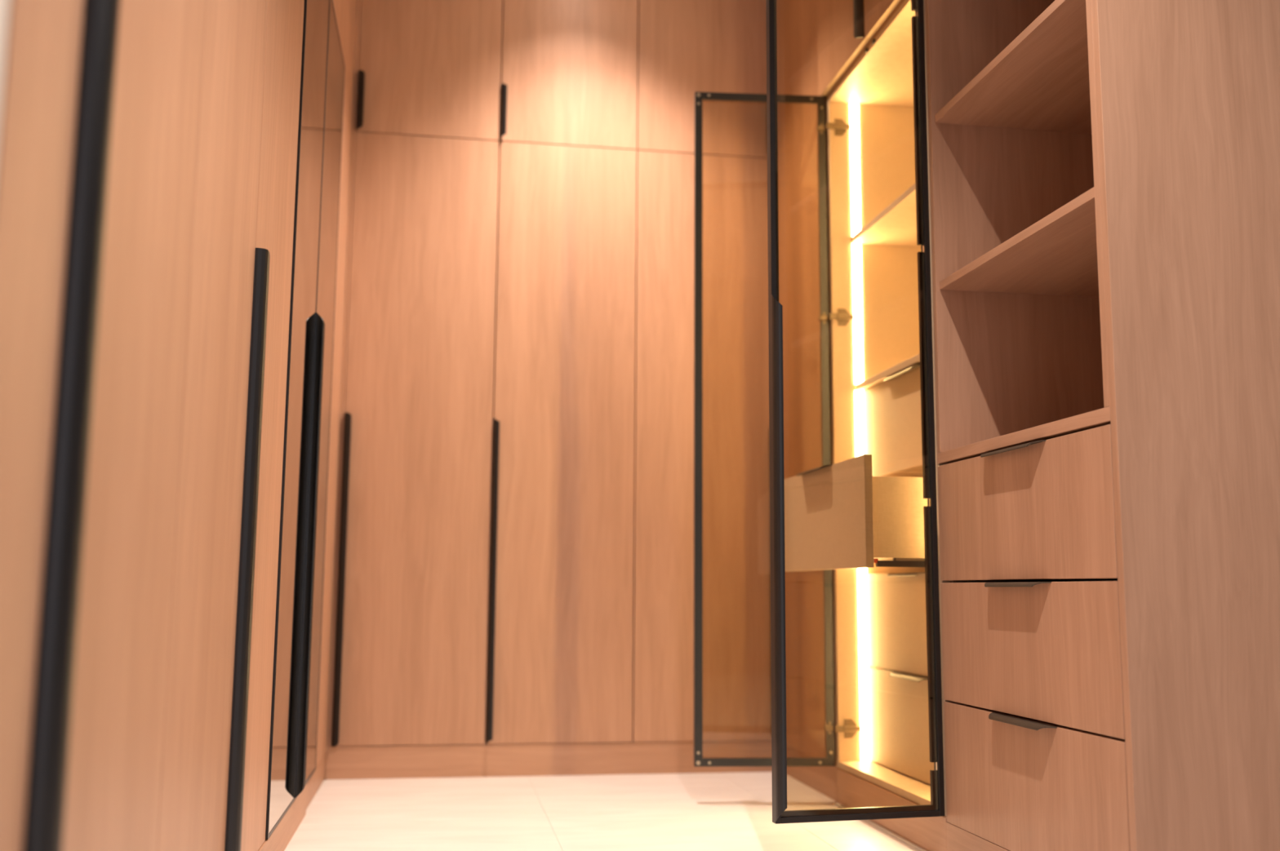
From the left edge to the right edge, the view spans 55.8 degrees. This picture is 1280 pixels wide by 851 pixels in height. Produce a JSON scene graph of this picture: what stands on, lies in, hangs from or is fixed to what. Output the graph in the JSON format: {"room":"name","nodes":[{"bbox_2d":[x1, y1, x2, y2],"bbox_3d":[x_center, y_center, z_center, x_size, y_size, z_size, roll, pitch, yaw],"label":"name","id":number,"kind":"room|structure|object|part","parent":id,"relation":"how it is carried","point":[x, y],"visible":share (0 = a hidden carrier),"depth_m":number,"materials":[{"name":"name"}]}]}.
{"room":"walk-in closet","nodes":[
{"label":"walk-in closet","id":0,"kind":"room"},
{"bbox_2d":[0,0,8,110],"bbox_3d":[-0.857,-0.617,1.345,0.660,2.700,5.945,2,-8,-9],"label":"wall","id":1,"kind":"structure","parent":0,"point":[4,4],"depth_m":0.86,"materials":[{"name":"beige paint"}]},
{"bbox_2d":[257,754,325,850],"bbox_3d":[-0.703,0.817,2.160,0.023,0.078,2.886,2,-8,-9],"label":"baseboard","id":2,"kind":"structure","parent":1,"relation":"attached to","point":[286,829],"depth_m":2.78,"materials":[{"name":"brown wood"}]},
{"bbox_2d":[324,740,771,780],"bbox_3d":[-0.245,1.019,3.692,1.390,0.094,0.015,2,-8,-9],"label":"baseboard","id":3,"kind":"structure","parent":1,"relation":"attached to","point":[457,761],"depth_m":3.67,"materials":[{"name":"brown wood"}]},
{"bbox_2d":[284,758,917,850],"bbox_3d":[0.418,0.814,1.416,3.280,0.100,6.050,2,-8,-9],"label":"floor","id":4,"kind":"structure","parent":0,"point":[701,811],"depth_m":3.01,"materials":[{"name":"beige tile"}]},
{"bbox_2d":[0,0,206,850],"bbox_3d":[-0.786,-0.656,1.204,0.613,2.580,0.651,2,-8,-9],"label":"wardrobe","id":5,"kind":"object","parent":4,"relation":"on","point":[100,101],"visible":1,"depth_m":1.06,"materials":[{"name":"brown wood"}]},
{"bbox_3d":[-0.476,-0.680,1.010,0.018,2.580,0.162,2,-8,-9],"label":"door","id":6,"kind":"part","parent":5,"relation":"part of","materials":[{"name":"brown wood"}]},
{"bbox_3d":[-0.471,-0.490,1.080,0.010,2.218,0.032,-6,-10,41],"label":"handle","id":7,"kind":"part","parent":5,"relation":"part of","materials":[{"name":"black metal"}]},
{"bbox_2d":[156,0,304,850],"bbox_3d":[-0.916,-0.550,1.990,0.611,2.580,0.951,2,-8,-9],"label":"wardrobe","id":8,"kind":"object","parent":4,"relation":"on","point":[214,792],"visible":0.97,"depth_m":1.84,"materials":[{"name":"brown wood"}]},
{"bbox_3d":[-0.632,0.221,1.948,0.009,1.040,0.030,-6,-10,41],"label":"handle","id":9,"kind":"part","parent":8,"relation":"part of","materials":[{"name":"black metal"}]},
{"bbox_3d":[-0.683,-0.511,2.269,0.018,2.580,0.466,2,-8,-9],"label":"door","id":10,"kind":"part","parent":8,"relation":"part of","materials":[{"name":"brown wood"}]},
{"bbox_2d":[265,0,346,839],"bbox_3d":[-1.065,-0.428,2.902,0.614,2.579,0.912,2,-8,-9],"label":"wardrobe","id":11,"kind":"object","parent":4,"relation":"on","point":[304,499],"visible":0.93,"depth_m":2.78,"materials":[{"name":"brown wood"}]},
{"bbox_3d":[-0.772,0.289,2.832,0.028,1.139,0.009,-4,-9,30],"label":"handle","id":12,"kind":"part","parent":11,"relation":"part of","materials":[{"name":"black metal"}]},
{"bbox_3d":[-0.774,0.291,2.848,0.009,1.139,0.028,-6,-10,41],"label":"handle","id":13,"kind":"part","parent":11,"relation":"part of","materials":[{"name":"black metal"}]},
{"bbox_3d":[-0.830,-0.089,3.122,0.022,1.969,0.468,2,-8,-9],"label":"door","id":14,"kind":"part","parent":11,"relation":"part of","materials":[{"name":"brown wood"}]},
{"bbox_3d":[-0.826,-0.089,3.122,0.014,1.954,0.452,2,-8,-9],"label":"mirror pane","id":15,"kind":"part","parent":11,"relation":"part of","materials":[{"name":"clear glass"}]},
{"bbox_2d":[315,0,357,767],"bbox_3d":[-0.899,-0.335,3.580,0.018,2.580,0.382,2,-8,-9],"label":"trim","id":16,"kind":"structure","parent":11,"relation":"attached to","point":[351,5],"depth_m":3.56,"materials":[{"name":"brown wood"}]},
{"bbox_3d":[-0.788,-1.397,3.078,0.018,0.608,0.912,2,-8,-9],"label":"panel","id":17,"kind":"part","parent":11,"relation":"part of","materials":[{"name":"brown wood"}]},
{"bbox_2d":[331,132,499,746],"bbox_3d":[-0.728,0.051,4.008,0.453,1.899,0.591,2,-8,-9],"label":"wardrobe","id":18,"kind":"object","parent":4,"relation":"on","point":[411,627],"visible":1,"depth_m":3.74,"materials":[{"name":"brown wood"}]},
{"bbox_3d":[-0.900,0.454,3.635,0.036,0.996,0.011,-6,-10,41],"label":"handle","id":19,"kind":"part","parent":18,"relation":"part of","materials":[{"name":"black metal"}]},
{"bbox_2d":[327,0,361,746],"bbox_3d":[-0.913,-0.319,3.760,0.012,2.564,0.018,2,-8,-9],"label":"trim","id":20,"kind":"structure","parent":18,"relation":"attached to","point":[358,2],"depth_m":3.73,"materials":[{"name":"brown wood"}]},
{"bbox_2d":[355,0,502,141],"bbox_3d":[-0.719,-1.220,4.180,0.453,0.662,0.591,2,-8,-9],"label":"upper cabinet","id":21,"kind":"object","parent":18,"relation":"on","point":[427,68],"visible":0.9,"depth_m":3.90,"materials":[{"name":"brown wood"}]},
{"bbox_3d":[-0.890,-1.033,3.837,0.036,0.193,0.011,-6,-10,41],"label":"handle","id":22,"kind":"part","parent":21,"relation":"part of","materials":[{"name":"black metal"}]},
{"bbox_2d":[484,141,636,744],"bbox_3d":[-0.281,0.064,4.082,0.448,1.899,0.586,2,-8,-9],"label":"wardrobe","id":23,"kind":"object","parent":4,"relation":"on","point":[559,669],"visible":0.94,"depth_m":3.81,"materials":[{"name":"brown wood"}]},
{"bbox_3d":[-0.453,0.467,3.710,0.028,0.996,0.009,-6,-10,41],"label":"handle","id":24,"kind":"part","parent":23,"relation":"part of","materials":[{"name":"black metal"}]},
{"bbox_2d":[498,0,637,150],"bbox_3d":[-0.273,-1.207,4.254,0.448,0.662,0.586,2,-8,-9],"label":"upper cabinet","id":25,"kind":"object","parent":23,"relation":"on","point":[569,75],"visible":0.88,"depth_m":3.98,"materials":[{"name":"brown wood"}]},
{"bbox_3d":[-0.443,-1.020,3.911,0.028,0.193,0.009,-6,-10,41],"label":"handle","id":26,"kind":"part","parent":25,"relation":"part of","materials":[{"name":"black metal"}]},
{"bbox_2d":[632,150,771,742],"bbox_3d":[0.162,0.077,4.157,0.448,1.899,0.579,2,-8,-9],"label":"wardrobe","id":27,"kind":"object","parent":4,"relation":"on","point":[737,668],"visible":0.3,"depth_m":3.88,"materials":[{"name":"brown wood"}]},
{"bbox_2d":[636,0,767,158],"bbox_3d":[0.171,-1.194,4.329,0.448,0.662,0.579,2,-8,-9],"label":"upper cabinet","id":28,"kind":"object","parent":27,"relation":"on","point":[685,47],"visible":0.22,"depth_m":4.05,"materials":[{"name":"brown wood"}]},
{"bbox_2d":[693,0,952,824],"bbox_3d":[0.697,-0.061,3.040,0.983,1.886,0.852,2,-8,-9],"label":"tall cabinet","id":29,"kind":"object","parent":4,"relation":"on","point":[869,517],"visible":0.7,"depth_m":3.18,"materials":[{"name":"beige wood"}]},
{"bbox_3d":[0.339,-0.021,3.365,0.378,1.883,0.020,1,-8,-4],"label":"glass door","id":30,"kind":"part","parent":29,"relation":"part of","materials":[{"name":"clear glass"}]},
{"bbox_3d":[0.286,0.258,2.502,0.028,1.091,0.009,-5,-9,36],"label":"handle","id":31,"kind":"part","parent":29,"relation":"part of","materials":[{"name":"black metal"}]},
{"bbox_2d":[776,0,836,765],"bbox_3d":[0.491,-0.314,3.716,0.018,2.566,0.558,2,-8,-9],"label":"trim","id":32,"kind":"structure","parent":29,"relation":"attached to","point":[796,20],"depth_m":3.65,"materials":[{"name":"brown wood"}]},
{"bbox_3d":[0.425,0.112,2.979,0.026,0.009,0.260,2,-8,-9],"label":"handle","id":33,"kind":"part","parent":29,"relation":"part of","materials":[{"name":"brown metal"}]},
{"bbox_2d":[816,122,826,133],"bbox_3d":[0.521,-0.855,3.479,0.025,0.033,0.012,1,-8,-4],"label":"hinge","id":34,"kind":"object","parent":29,"relation":"on","point":[821,127],"depth_m":3.48,"materials":[{"name":"silver metal"}]},
{"bbox_2d":[818,312,828,324],"bbox_3d":[0.517,-0.303,3.405,0.025,0.033,0.012,1,-8,-4],"label":"hinge","id":35,"kind":"object","parent":29,"relation":"on","point":[824,317],"depth_m":3.40,"materials":[{"name":"silver metal"}]},
{"bbox_2d":[824,721,834,734],"bbox_3d":[0.509,0.814,3.253,0.025,0.033,0.012,1,-8,-4],"label":"hinge","id":36,"kind":"object","parent":29,"relation":"on","point":[829,729],"depth_m":3.25,"materials":[{"name":"silver metal"}]},
{"bbox_3d":[0.444,0.229,2.953,0.018,0.246,0.667,2,-8,-9],"label":"drawer","id":37,"kind":"part","parent":29,"relation":"part of","materials":[{"name":"beige wood"}]},
{"bbox_3d":[0.460,-0.121,2.620,0.378,1.883,0.020,2,-8,-15],"label":"glass door","id":38,"kind":"part","parent":29,"relation":"part of","materials":[{"name":"clear glass"}]},
{"bbox_3d":[0.460,-0.121,2.619,0.353,1.859,0.005,2,-8,-15],"label":"glass pane","id":39,"kind":"part","parent":29,"relation":"part of","materials":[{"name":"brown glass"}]},
{"bbox_2d":[817,0,904,97],"bbox_3d":[0.876,-1.326,3.243,0.638,0.682,0.754,2,-8,-9],"label":"upper cabinet","id":40,"kind":"object","parent":29,"relation":"on","point":[845,28],"visible":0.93,"depth_m":3.31,"materials":[{"name":"brown wood"}]},
{"bbox_3d":[0.561,-1.313,3.376,0.017,0.676,0.390,2,-8,-9],"label":"door","id":41,"kind":"part","parent":40,"relation":"part of","materials":[{"name":"brown wood"}]},
{"bbox_3d":[0.570,-1.105,3.157,0.030,0.197,0.009,-4,-9,30],"label":"handle","id":42,"kind":"part","parent":40,"relation":"part of","materials":[{"name":"black metal"}]},
{"bbox_3d":[0.622,-1.363,3.006,0.017,0.676,0.363,2,-8,-9],"label":"door","id":43,"kind":"part","parent":40,"relation":"part of","materials":[{"name":"brown wood"}]},
{"bbox_3d":[0.895,-0.978,3.186,0.599,0.018,0.691,2,-8,-9],"label":"panel","id":44,"kind":"part","parent":29,"relation":"part of","materials":[{"name":"beige wood"}]},
{"bbox_3d":[0.831,-0.009,3.408,0.599,1.882,0.018,2,-8,-9],"label":"panel","id":45,"kind":"part","parent":29,"relation":"part of","materials":[{"name":"beige wood"}]},
{"bbox_3d":[0.882,0.869,2.936,0.599,0.017,0.691,2,-8,-9],"label":"panel","id":46,"kind":"part","parent":29,"relation":"part of","materials":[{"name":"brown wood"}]},
{"bbox_2d":[851,182,920,247],"bbox_3d":[0.916,-0.563,3.134,0.528,0.018,0.691,2,-8,-9],"label":"shelf","id":47,"kind":"object","parent":29,"relation":"attached to","point":[895,226],"depth_m":3.29,"materials":[{"name":"beige wood"}]},
{"bbox_2d":[856,353,919,391],"bbox_3d":[0.917,-0.144,3.078,0.520,0.018,0.691,2,-8,-9],"label":"shelf","id":48,"kind":"object","parent":29,"relation":"attached to","point":[911,366],"depth_m":3.13,"materials":[{"name":"beige wood"}]},
{"bbox_3d":[0.679,-0.015,3.025,0.018,0.245,0.667,2,-8,-9],"label":"drawer","id":49,"kind":"part","parent":29,"relation":"part of","materials":[{"name":"beige wood"}]},
{"bbox_3d":[0.675,0.483,2.957,0.018,0.244,0.667,2,-8,-9],"label":"drawer","id":50,"kind":"part","parent":29,"relation":"part of","materials":[{"name":"beige wood"}]},
{"bbox_3d":[0.674,0.729,2.924,0.018,0.243,0.667,2,-8,-9],"label":"drawer","id":51,"kind":"part","parent":29,"relation":"part of","materials":[{"name":"brown wood"}]},
{"bbox_3d":[0.660,-0.131,3.050,0.026,0.009,0.260,2,-8,-9],"label":"handle","id":52,"kind":"part","parent":29,"relation":"part of","materials":[{"name":"brown metal"}]},
{"bbox_3d":[0.656,0.368,2.982,0.026,0.009,0.260,2,-8,-9],"label":"handle","id":53,"kind":"part","parent":29,"relation":"part of","materials":[{"name":"brown metal"}]},
{"bbox_3d":[0.654,0.615,2.949,0.026,0.009,0.260,2,-8,-9],"label":"handle","id":54,"kind":"part","parent":29,"relation":"part of","materials":[{"name":"brown metal"}]},
{"bbox_3d":[0.610,0.293,2.637,0.108,0.006,0.001,2,-8,-9],"label":"runner rail","id":55,"kind":"part","parent":29,"relation":"part of","materials":[{"name":"silver metal"}]},
{"bbox_3d":[0.946,-0.102,2.713,0.599,1.882,0.018,2,-8,-9],"label":"panel","id":56,"kind":"part","parent":29,"relation":"part of","materials":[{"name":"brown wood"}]},
{"bbox_2d":[832,801,926,850],"bbox_3d":[0.632,0.913,2.530,0.008,0.006,1.418,2,-8,-9],"label":"trim","id":57,"kind":"structure","parent":4,"relation":"on","point":[877,826],"depth_m":2.81,"materials":[{"name":"beige paint"}]},
{"bbox_2d":[786,745,1008,850],"bbox_3d":[0.604,0.908,2.820,0.028,0.094,1.992,2,-8,-9],"label":"baseboard","id":58,"kind":"structure","parent":4,"relation":"on","point":[849,790],"depth_m":2.87,"materials":[{"name":"brown wood"}]},
{"bbox_2d":[924,0,1279,850],"bbox_3d":[0.993,-0.443,2.391,0.626,2.660,0.714,2,-8,-9],"label":"drawer unit","id":59,"kind":"object","parent":4,"relation":"on","point":[1104,175],"visible":1,"depth_m":2.03,"materials":[{"name":"brown wood"}]},
{"bbox_3d":[1.004,-0.724,2.440,0.584,0.018,0.659,2,-8,-9],"label":"shelf","id":60,"kind":"part","parent":59,"relation":"part of","materials":[{"name":"brown wood"}]},
{"bbox_3d":[0.694,0.046,2.275,0.026,0.009,0.260,2,-8,-9],"label":"handle","id":61,"kind":"part","parent":59,"relation":"part of","materials":[{"name":"brown metal"}]},
{"bbox_3d":[0.952,-0.824,2.791,0.604,1.798,0.018,2,-8,-9],"label":"panel","id":62,"kind":"part","parent":59,"relation":"part of","materials":[{"name":"brown wood"}]},
{"bbox_3d":[0.692,0.295,2.241,0.026,0.009,0.260,2,-8,-9],"label":"handle","id":63,"kind":"part","parent":59,"relation":"part of","materials":[{"name":"brown metal"}]},
{"bbox_3d":[1.001,-0.343,2.388,0.584,0.018,0.659,2,-8,-9],"label":"shelf","id":64,"kind":"part","parent":59,"relation":"part of","materials":[{"name":"brown wood"}]},
{"bbox_3d":[0.691,0.542,2.208,0.026,0.009,0.260,2,-8,-9],"label":"handle","id":65,"kind":"part","parent":59,"relation":"part of","materials":[{"name":"brown metal"}]},
{"bbox_3d":[0.995,0.034,2.337,0.594,0.023,0.695,2,-8,-9],"label":"shelf","id":66,"kind":"part","parent":59,"relation":"part of","materials":[{"name":"brown wood"}]},
{"bbox_3d":[0.709,0.166,2.272,0.018,0.246,0.692,2,-8,-9],"label":"drawer","id":67,"kind":"part","parent":59,"relation":"part of","materials":[{"name":"brown wood"}]},
{"bbox_3d":[0.708,0.413,2.239,0.018,0.244,0.692,2,-8,-9],"label":"drawer","id":68,"kind":"part","parent":59,"relation":"part of","materials":[{"name":"brown wood"}]},
{"bbox_3d":[0.953,0.465,2.618,0.582,0.752,0.018,2,-8,-9],"label":"panel","id":69,"kind":"part","parent":59,"relation":"part of","materials":[{"name":"brown wood"}]},
{"bbox_3d":[0.706,0.661,2.205,0.018,0.246,0.692,2,-8,-9],"label":"drawer","id":70,"kind":"part","parent":59,"relation":"part of","materials":[{"name":"brown wood"}]},
{"bbox_3d":[1.060,-0.913,2.128,0.604,1.798,0.017,2,-8,-9],"label":"panel","id":71,"kind":"part","parent":59,"relation":"part of","materials":[{"name":"brown wood"}]},
{"bbox_3d":[1.060,-0.488,2.052,0.604,2.660,0.018,2,-8,-9],"label":"panel","id":72,"kind":"part","parent":59,"relation":"part of","materials":[{"name":"brown wood"}]}
]}

